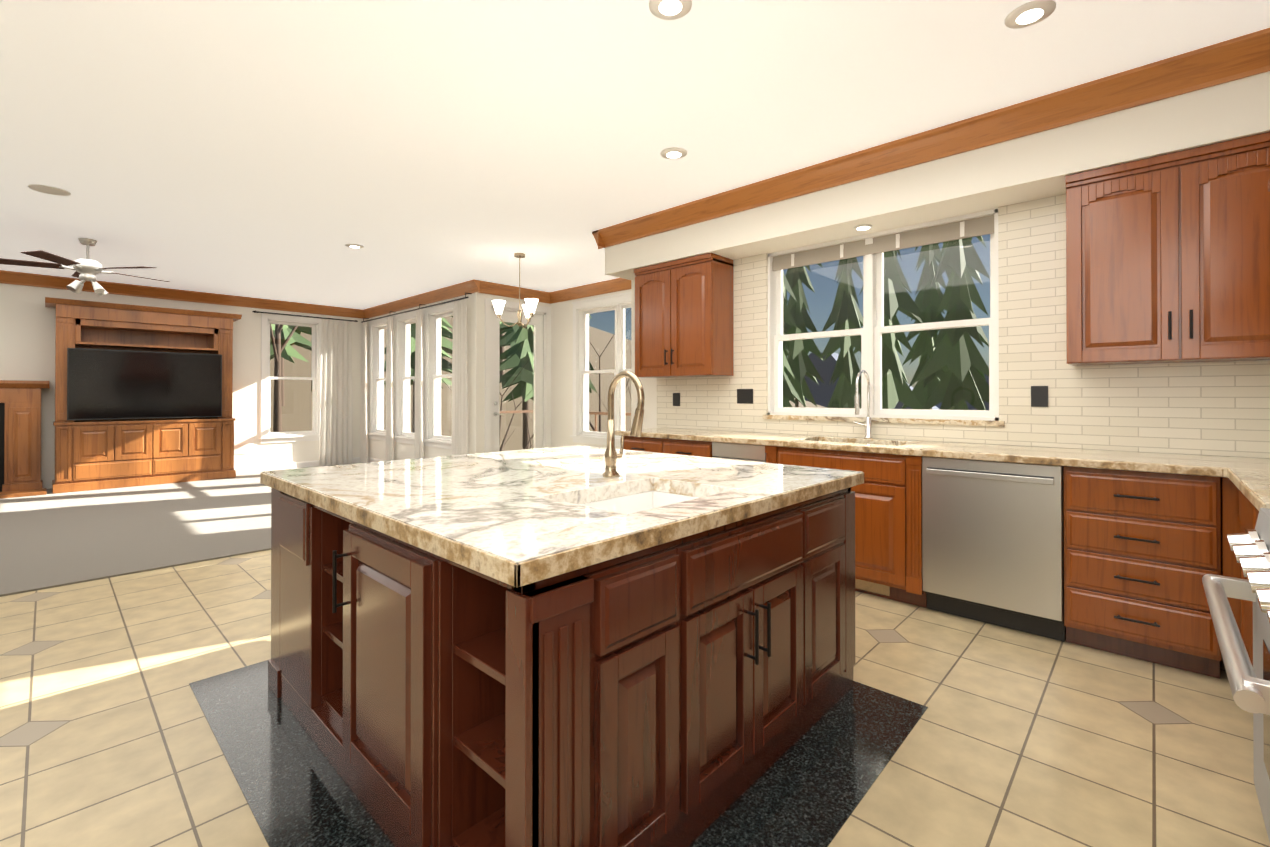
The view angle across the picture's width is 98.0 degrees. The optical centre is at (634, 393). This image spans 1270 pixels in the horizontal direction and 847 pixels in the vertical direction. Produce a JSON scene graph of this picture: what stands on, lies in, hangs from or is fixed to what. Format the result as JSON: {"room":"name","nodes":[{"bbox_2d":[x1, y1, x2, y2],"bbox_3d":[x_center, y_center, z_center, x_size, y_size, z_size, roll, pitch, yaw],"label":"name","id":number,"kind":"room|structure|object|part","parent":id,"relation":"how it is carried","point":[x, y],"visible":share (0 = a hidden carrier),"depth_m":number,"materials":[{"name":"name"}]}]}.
{"room":"kitchen","nodes":[
{"label":"kitchen","id":0,"kind":"room"},
{"bbox_2d":[0,283,363,488],"bbox_3d":[-7.244,-0.131,7.532,0.200,2.740,7.190,0,0,43],"label":"wall","id":1,"kind":"structure","parent":0,"point":[26,334],"depth_m":7.69,"materials":[{"name":"white paint"}]},
{"bbox_2d":[0,270,363,318],"bbox_3d":[-7.212,-1.427,7.365,0.085,0.149,7.000,0,0,43],"label":"crown molding","id":2,"kind":"structure","parent":1,"relation":"attached to","point":[6,277],"depth_m":7.98,"materials":[{"name":"brown wood"}]},
{"bbox_2d":[234,427,253,453],"bbox_3d":[-6.093,0.734,8.601,0.006,0.420,0.250,0,0,43],"label":"plate","id":3,"kind":"object","parent":1,"relation":"attached to","point":[243,440],"visible":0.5,"depth_m":8.59,"materials":[{"name":"white"}]},
{"bbox_2d":[260,311,324,443],"bbox_3d":[-5.689,-0.252,9.153,0.250,2.103,0.940,0,0,43],"label":"living room window","id":4,"kind":"structure","parent":1,"relation":"in","point":[267,435],"depth_m":9.08,"materials":[{"name":"white wood"}]},
{"bbox_3d":[-5.706,-0.248,9.168,0.040,1.766,0.616,0,0,43],"label":"glass","id":5,"kind":"part","parent":4,"relation":"part of","materials":[{"name":"clear glass"}]},
{"bbox_2d":[234,457,361,472],"bbox_3d":[-5.557,1.192,9.165,0.016,0.110,2.010,0,0,43],"label":"baseboard","id":6,"kind":"structure","parent":1,"relation":"attached to","point":[254,468],"depth_m":8.94,"materials":[{"name":"white wood"}]},
{"bbox_2d":[252,311,357,465],"bbox_3d":[-5.455,-0.033,9.192,0.138,2.520,1.560,0,0,43],"label":"curtain","id":7,"kind":"object","parent":1,"relation":"hanging from","point":[336,440],"visible":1,"depth_m":9.47,"materials":[{"name":"white fabric"}]},
{"bbox_3d":[-5.461,-1.273,9.204,0.119,0.040,1.560,0,0,43],"label":"curtain rod","id":8,"kind":"part","parent":7,"relation":"part of","materials":[{"name":"black metal"}]},
{"bbox_2d":[364,292,491,459],"bbox_3d":[-3.405,-0.125,8.729,3.700,2.740,0.210,0,0,43],"label":"wall","id":9,"kind":"structure","parent":0,"point":[475,304],"depth_m":7.47,"materials":[{"name":"white paint"}]},
{"bbox_2d":[368,457,384,462],"bbox_3d":[-3.487,1.189,8.645,3.746,0.110,0.016,0,0,43],"label":"baseboard","id":10,"kind":"structure","parent":9,"relation":"attached to","point":[369,459],"depth_m":9.65,"materials":[{"name":"white"}]},
{"bbox_2d":[368,300,459,448],"bbox_3d":[-3.520,-0.254,8.797,3.160,2.103,0.250,0,0,43],"label":"living room window","id":11,"kind":"structure","parent":9,"relation":"in","point":[432,351],"depth_m":9.03,"materials":[{"name":"white wood"}]},
{"bbox_3d":[-3.505,-0.250,8.813,2.836,1.766,0.040,0,0,43],"label":"glass","id":12,"kind":"part","parent":11,"relation":"part of","materials":[{"name":"clear glass"}]},
{"bbox_2d":[360,293,471,462],"bbox_3d":[-3.536,-0.061,8.627,3.644,2.571,0.118,0,0,43],"label":"curtains","id":13,"kind":"object","parent":9,"relation":"hanging from","point":[459,403],"visible":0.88,"depth_m":8.27,"materials":[{"name":"white fabric"}]},
{"bbox_3d":[-3.529,-1.306,8.639,3.630,0.082,0.098,0,0,43],"label":"curtain rod","id":14,"kind":"part","parent":13,"relation":"part of","materials":[{"name":"black metal"}]},
{"bbox_2d":[364,279,479,317],"bbox_3d":[-3.449,-1.421,8.574,3.715,0.149,0.085,0,0,43],"label":"crown molding","id":15,"kind":"structure","parent":9,"relation":"attached to","point":[472,286],"depth_m":8.27,"materials":[{"name":"brown wood"}]},
{"bbox_2d":[492,295,547,306],"bbox_3d":[-1.715,-0.129,7.987,0.220,2.740,1.020,0,0,43],"label":"wall","id":16,"kind":"structure","parent":0,"point":[496,297],"depth_m":7.82,"materials":[{"name":"white paint"}]},
{"bbox_2d":[477,281,547,302],"bbox_3d":[-1.694,-1.424,7.794,0.085,0.149,1.140,0,0,43],"label":"crown molding","id":17,"kind":"structure","parent":16,"relation":"attached to","point":[490,288],"depth_m":7.74,"materials":[{"name":"brown wood"}]},
{"bbox_2d":[485,298,550,452],"bbox_3d":[-1.720,-0.024,7.949,0.224,2.530,1.120,0,0,43],"label":"door frame","id":18,"kind":"structure","parent":16,"relation":"in","point":[540,321],"depth_m":7.94,"materials":[{"name":"white wood"}]},
{"label":"door patio glass","id":19,"kind":"part","parent":18,"relation":"part of","materials":[{"name":"clear glass"}]},
{"bbox_2d":[548,290,627,448],"bbox_3d":[-0.165,-0.132,7.382,3.270,2.740,0.220,0,0,43],"label":"wall","id":20,"kind":"structure","parent":0,"point":[561,312],"depth_m":8.10,"materials":[{"name":"white paint"}]},
{"bbox_2d":[548,278,630,303],"bbox_3d":[-0.255,-1.427,7.291,2.870,0.149,0.085,0,0,43],"label":"crown molding","id":21,"kind":"structure","parent":20,"relation":"attached to","point":[619,284],"depth_m":7.63,"materials":[{"name":"brown wood"}]},
{"bbox_2d":[570,292,630,446],"bbox_3d":[-0.222,-0.305,7.416,1.700,2.013,0.250,0,0,43],"label":"nook window","id":22,"kind":"structure","parent":20,"relation":"in","point":[584,309],"depth_m":7.74,"materials":[{"name":"white wood"}]},
{"bbox_3d":[-0.207,-0.302,7.432,1.376,1.676,0.040,0,0,43],"label":"glass","id":23,"kind":"part","parent":22,"relation":"part of","materials":[{"name":"clear glass"}]},
{"bbox_2d":[0,550,1269,846],"bbox_3d":[-2.732,1.272,4.004,11.600,0.100,8.650,0,0,43],"label":"floor","id":24,"kind":"structure","parent":0,"point":[1014,738],"depth_m":1.98,"materials":[{"name":"beige tile"}]},
{"bbox_2d":[0,463,357,596],"bbox_3d":[-5.311,1.223,5.567,5.300,0.012,6.999,0,0,43],"label":"carpet floor","id":25,"kind":"structure","parent":24,"relation":"on","point":[49,539],"depth_m":4.92,"materials":[{"name":"grey carpet"}]},
{"bbox_2d":[0,380,48,498],"bbox_3d":[-7.853,0.531,6.290,0.600,1.377,1.610,0,0,43],"label":"fireplace mantel","id":26,"kind":"object","parent":25,"relation":"on","point":[20,438],"visible":1,"depth_m":6.74,"materials":[{"name":"brown wood"}]},
{"bbox_2d":[45,297,241,493],"bbox_3d":[-6.660,0.033,7.580,0.576,2.387,1.980,0,0,43],"label":"entertainment center","id":27,"kind":"object","parent":25,"relation":"on","point":[103,454],"visible":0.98,"depth_m":7.37,"materials":[{"name":"brown wood"}]},
{"bbox_2d":[67,348,221,419],"bbox_3d":[-6.677,-0.111,7.569,0.497,0.900,1.560,0,0,43],"label":"screen","id":28,"kind":"object","parent":27,"relation":"in","point":[103,384],"visible":1,"depth_m":7.33,"materials":[{"name":"black plastic"}]},
{"bbox_2d":[189,659,927,846],"bbox_3d":[-0.365,1.212,2.215,2.300,0.003,1.920,0,0,43],"label":"floor","id":29,"kind":"structure","parent":24,"relation":"on","point":[811,786],"depth_m":1.75,"materials":[{"name":"black stone"}]},
{"bbox_2d":[260,481,863,846],"bbox_3d":[-0.298,0.793,2.245,1.835,0.836,1.727,0,0,43],"label":"kitchen island","id":30,"kind":"object","parent":29,"relation":"on","point":[566,646],"depth_m":1.42,"materials":[{"name":"wood"}]},
{"bbox_2d":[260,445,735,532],"bbox_3d":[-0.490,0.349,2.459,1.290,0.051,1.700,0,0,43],"label":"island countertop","id":31,"kind":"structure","parent":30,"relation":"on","point":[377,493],"depth_m":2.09,"materials":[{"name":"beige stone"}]},
{"bbox_2d":[396,461,863,580],"bbox_3d":[0.170,0.346,1.839,0.520,0.051,1.700,0,0,43],"label":"island countertop","id":32,"kind":"structure","parent":30,"relation":"on","point":[521,538],"depth_m":1.41,"materials":[{"name":"beige stone"}]},
{"bbox_2d":[603,371,644,476],"bbox_3d":[-0.026,0.119,2.094,0.232,0.407,0.110,0,0,43],"label":"island faucet","id":33,"kind":"object","parent":32,"relation":"on","point":[612,456],"visible":1,"depth_m":2.12,"materials":[{"name":"silver metal"}]},
{"bbox_2d":[623,436,713,457],"bbox_3d":[0.421,0.789,4.568,0.948,0.868,0.611,0,0,43],"label":"base cabinet","id":34,"kind":"object","parent":24,"relation":"on","point":[659,445],"depth_m":4.30,"materials":[{"name":"brown wood"}]},
{"bbox_2d":[712,442,765,462],"bbox_3d":[0.920,0.787,4.083,0.438,0.865,0.618,0,0,43],"label":"trash compactor","id":35,"kind":"object","parent":24,"relation":"on","point":[746,452],"visible":0.08,"depth_m":3.86,"materials":[{"name":"silver metal"}]},
{"bbox_2d":[851,476,926,607],"bbox_3d":[1.442,0.910,3.608,0.966,0.618,0.611,0,0,43],"label":"base cabinet","id":36,"kind":"object","parent":24,"relation":"on","point":[888,513],"depth_m":3.18,"materials":[{"name":"brown wood"}]},
{"bbox_2d":[922,457,1065,641],"bbox_3d":[2.013,0.782,3.056,0.618,0.865,0.622,0,0,43],"label":"dishwasher","id":37,"kind":"object","parent":24,"relation":"on","point":[993,542],"visible":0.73,"depth_m":2.82,"materials":[{"name":"silver metal"}]},
{"bbox_2d":[1063,466,1226,678],"bbox_3d":[2.438,0.780,2.674,0.518,0.868,0.611,0,0,43],"label":"base cabinet","id":38,"kind":"object","parent":24,"relation":"on","point":[1145,553],"depth_m":2.44,"materials":[{"name":"brown wood"}]},
{"bbox_2d":[1227,478,1230,606],"bbox_3d":[2.876,0.778,2.280,0.652,0.868,0.587,0,0,43],"label":"base cabinet","id":39,"kind":"object","parent":24,"relation":"on","point":[1228,480],"depth_m":2.28,"materials":[{"name":"brown wood"}]},
{"bbox_2d":[615,427,1269,476],"bbox_3d":[1.571,0.426,3.469,4.182,0.234,0.642,0,0,43],"label":"countertop","id":40,"kind":"structure","parent":39,"relation":"on","point":[1171,463],"depth_m":2.96,"materials":[{"name":"beige stone"}]},
{"bbox_2d":[854,370,872,438],"bbox_3d":[1.512,0.076,3.739,0.131,0.468,0.246,0,0,43],"label":"kitchen faucet","id":41,"kind":"object","parent":40,"relation":"on","point":[868,425],"visible":1,"depth_m":3.76,"materials":[{"name":"silver metal"}]},
{"bbox_2d":[1202,508,1269,841],"bbox_3d":[1.601,0.733,1.006,0.752,0.950,0.905,0,0,43],"label":"range","id":42,"kind":"object","parent":24,"relation":"on","point":[1249,686],"visible":1,"depth_m":1.33,"materials":[{"name":"silver metal"}]},
{"bbox_2d":[1231,481,1246,649],"bbox_3d":[2.486,0.776,1.834,0.610,0.868,0.596,0,0,43],"label":"base cabinet","id":43,"kind":"object","parent":24,"relation":"on","point":[1238,499],"depth_m":2.26,"materials":[{"name":"brown wood"}]},
{"bbox_2d":[1247,499,1258,666],"bbox_3d":[2.170,0.774,1.497,0.610,0.868,0.570,0,0,43],"label":"base cabinet","id":44,"kind":"object","parent":24,"relation":"on","point":[1252,513],"depth_m":1.98,"materials":[{"name":"brown wood"}]},
{"bbox_2d":[1215,463,1269,510],"bbox_3d":[2.294,0.321,1.667,0.660,0.040,0.985,0,0,43],"label":"countertop","id":45,"kind":"structure","parent":44,"relation":"on","point":[1249,477],"depth_m":1.97,"materials":[{"name":"beige stone"}]},
{"bbox_2d":[0,0,1269,309],"bbox_3d":[-2.732,-1.568,4.017,11.600,0.100,8.650,0,0,43],"label":"ceiling","id":46,"kind":"structure","parent":0,"point":[284,150],"depth_m":2.98,"materials":[{"name":"white paint"}]},
{"bbox_2d":[28,184,70,195],"bbox_3d":[-4.359,-1.513,4.111,0.220,0.008,0.220,0,0,43],"label":"ceiling speaker","id":47,"kind":"object","parent":46,"relation":"attached to","point":[47,189],"visible":0.9,"depth_m":4.10,"materials":[{"name":"white"}]},
{"bbox_2d":[0,238,168,295],"bbox_3d":[-5.413,-1.244,5.449,1.252,0.532,1.301,0,0,43],"label":"ceiling fan","id":48,"kind":"object","parent":46,"relation":"hanging from","point":[87,269],"visible":1,"depth_m":5.35,"materials":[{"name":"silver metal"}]},
{"bbox_2d":[345,244,363,247],"bbox_3d":[-2.872,-1.504,5.650,0.170,0.012,0.170,0,0,43],"label":"recessed light","id":49,"kind":"object","parent":46,"relation":"in","point":[354,245],"visible":1,"depth_m":5.63,"materials":[{"name":"white"}]},
{"bbox_2d":[492,253,538,327],"bbox_3d":[-1.208,-1.113,5.942,0.484,0.791,0.531,0,0,43],"label":"pendant chandelier","id":50,"kind":"object","parent":46,"relation":"hanging from","point":[529,306],"visible":1,"depth_m":5.90,"materials":[{"name":"white glass"}]},
{"bbox_2d":[649,0,691,19],"bbox_3d":[0.139,-1.520,2.166,0.170,0.012,0.170,0,0,43],"label":"recessed light","id":51,"kind":"object","parent":46,"relation":"in","point":[669,9],"visible":1,"depth_m":2.18,"materials":[{"name":"white"}]},
{"bbox_2d":[660,147,686,158],"bbox_3d":[0.245,-1.514,3.492,0.170,0.012,0.170,0,0,43],"label":"recessed light","id":52,"kind":"object","parent":46,"relation":"in","point":[673,153],"visible":1,"depth_m":3.47,"materials":[{"name":"white"}]},
{"bbox_2d":[605,71,1269,279],"bbox_3d":[1.519,-1.319,3.723,4.600,0.400,0.360,0,0,43],"label":"bulkhead","id":53,"kind":"object","parent":46,"relation":"attached to","point":[1039,165],"visible":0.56,"depth_m":3.15,"materials":[{"name":"white paint"}]},
{"bbox_2d":[854,224,871,230],"bbox_3d":[1.533,-1.112,3.708,0.110,0.010,0.110,0,0,43],"label":"recessed light","id":54,"kind":"object","parent":53,"relation":"attached to","point":[862,227],"visible":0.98,"depth_m":3.69,"materials":[{"name":"white"}]},
{"bbox_2d":[1004,0,1055,28],"bbox_3d":[1.587,-1.520,2.219,0.170,0.012,0.170,0,0,43],"label":"recessed light","id":55,"kind":"object","parent":46,"relation":"in","point":[1030,13],"visible":1,"depth_m":2.21,"materials":[{"name":"white"}]},
{"bbox_2d":[628,208,1269,457],"bbox_3d":[1.710,-0.148,3.928,4.590,2.740,0.210,0,0,43],"label":"wall","id":56,"kind":"structure","parent":0,"point":[649,385],"depth_m":5.27,"materials":[{"name":"white paint"}]},
{"bbox_2d":[673,393,679,405],"bbox_3d":[0.376,0.057,5.012,0.080,0.120,0.007,0,0,43],"label":"electrical outlet plate","id":57,"kind":"object","parent":56,"relation":"attached to","point":[676,396],"depth_m":5.01,"materials":[{"name":"black plastic"}]},
{"bbox_2d":[634,253,733,377],"bbox_3d":[0.395,-0.628,4.758,0.840,0.967,0.352,0,0,43],"label":"upper cabinet","id":58,"kind":"object","parent":56,"relation":"attached to","point":[684,317],"visible":0.98,"depth_m":4.57,"materials":[{"name":"brown wood"}]},
{"bbox_2d":[737,389,752,403],"bbox_3d":[0.901,0.024,4.520,0.150,0.120,0.007,0,0,43],"label":"electrical outlet plate","id":59,"kind":"object","parent":56,"relation":"attached to","point":[744,396],"depth_m":4.51,"materials":[{"name":"black plastic"}]},
{"bbox_2d":[763,209,1004,426],"bbox_3d":[1.685,-0.456,3.926,1.620,1.315,0.230,0,0,43],"label":"kitchen window","id":60,"kind":"structure","parent":56,"relation":"in","point":[871,248],"depth_m":3.88,"materials":[{"name":"white wood"}]},
{"bbox_2d":[772,215,993,270],"bbox_3d":[1.654,-1.044,3.895,1.510,0.131,0.022,0,0,43],"label":"window valance","id":61,"kind":"object","parent":60,"relation":"attached to","point":[868,247],"depth_m":3.80,"materials":[{"name":"beige fabric"}]},
{"bbox_3d":[1.694,-0.471,3.935,1.436,1.161,0.040,0,0,43],"label":"glass","id":62,"kind":"part","parent":60,"relation":"part of","materials":[{"name":"clear glass"}]},
{"bbox_2d":[592,28,1269,248],"bbox_3d":[1.302,-1.444,3.622,4.595,0.149,0.085,0,0,43],"label":"crown molding","id":63,"kind":"structure","parent":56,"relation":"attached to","point":[1222,62],"depth_m":3.00,"materials":[{"name":"brown wood"}]},
{"bbox_2d":[657,194,1269,457],"bbox_3d":[1.760,-0.404,3.729,4.257,1.428,0.012,0,0,43],"label":"backsplash","id":64,"kind":"structure","parent":56,"relation":"attached to","point":[1215,408],"depth_m":3.17,"materials":[{"name":"white tile"}]},
{"bbox_2d":[1031,386,1047,406],"bbox_3d":[2.330,0.018,3.178,0.080,0.120,0.007,0,0,43],"label":"electrical outlet plate","id":65,"kind":"object","parent":56,"relation":"attached to","point":[1039,396],"depth_m":3.18,"materials":[{"name":"black plastic"}]},
{"bbox_2d":[1065,132,1269,365],"bbox_3d":[2.746,-0.639,2.551,1.170,0.967,0.352,0,0,43],"label":"upper cabinet","id":66,"kind":"object","parent":56,"relation":"attached to","point":[1167,258],"visible":1,"depth_m":2.58,"materials":[{"name":"brown wood"}]},
{"label":"outside","id":67,"kind":"structure","parent":0,"visible":0},
{"bbox_2d":[270,316,825,450],"bbox_3d":[16.110,-4.031,45.147,120.000,21.100,160.000,0,0,43],"label":"ground","id":68,"kind":"structure","parent":67,"point":[301,371],"depth_m":24.05,"materials":[{"name":"brown"}]},
{"bbox_2d":[270,236,989,450],"bbox_3d":[3.929,-6.685,22.369,41.905,25.990,49.933,0,0,43],"label":"trees","id":69,"kind":"object","parent":68,"relation":"on","point":[967,295],"depth_m":19.84,"materials":[{"name":"green plant"}]},
{"bbox_2d":[499,410,630,431],"bbox_3d":[-0.766,0.853,8.490,6.530,1.020,2.980,0,0,43],"label":"deck","id":70,"kind":"object","parent":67,"point":[594,413],"depth_m":10.46,"materials":[{"name":"brown wood"}]},
{"bbox_2d":[804,352,988,409],"bbox_3d":[69.343,-2.668,84.323,184.000,18.551,10.000,0,0,43],"label":"hills","id":71,"kind":"structure","parent":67,"point":[830,362],"depth_m":110.77,"materials":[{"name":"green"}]}
]}

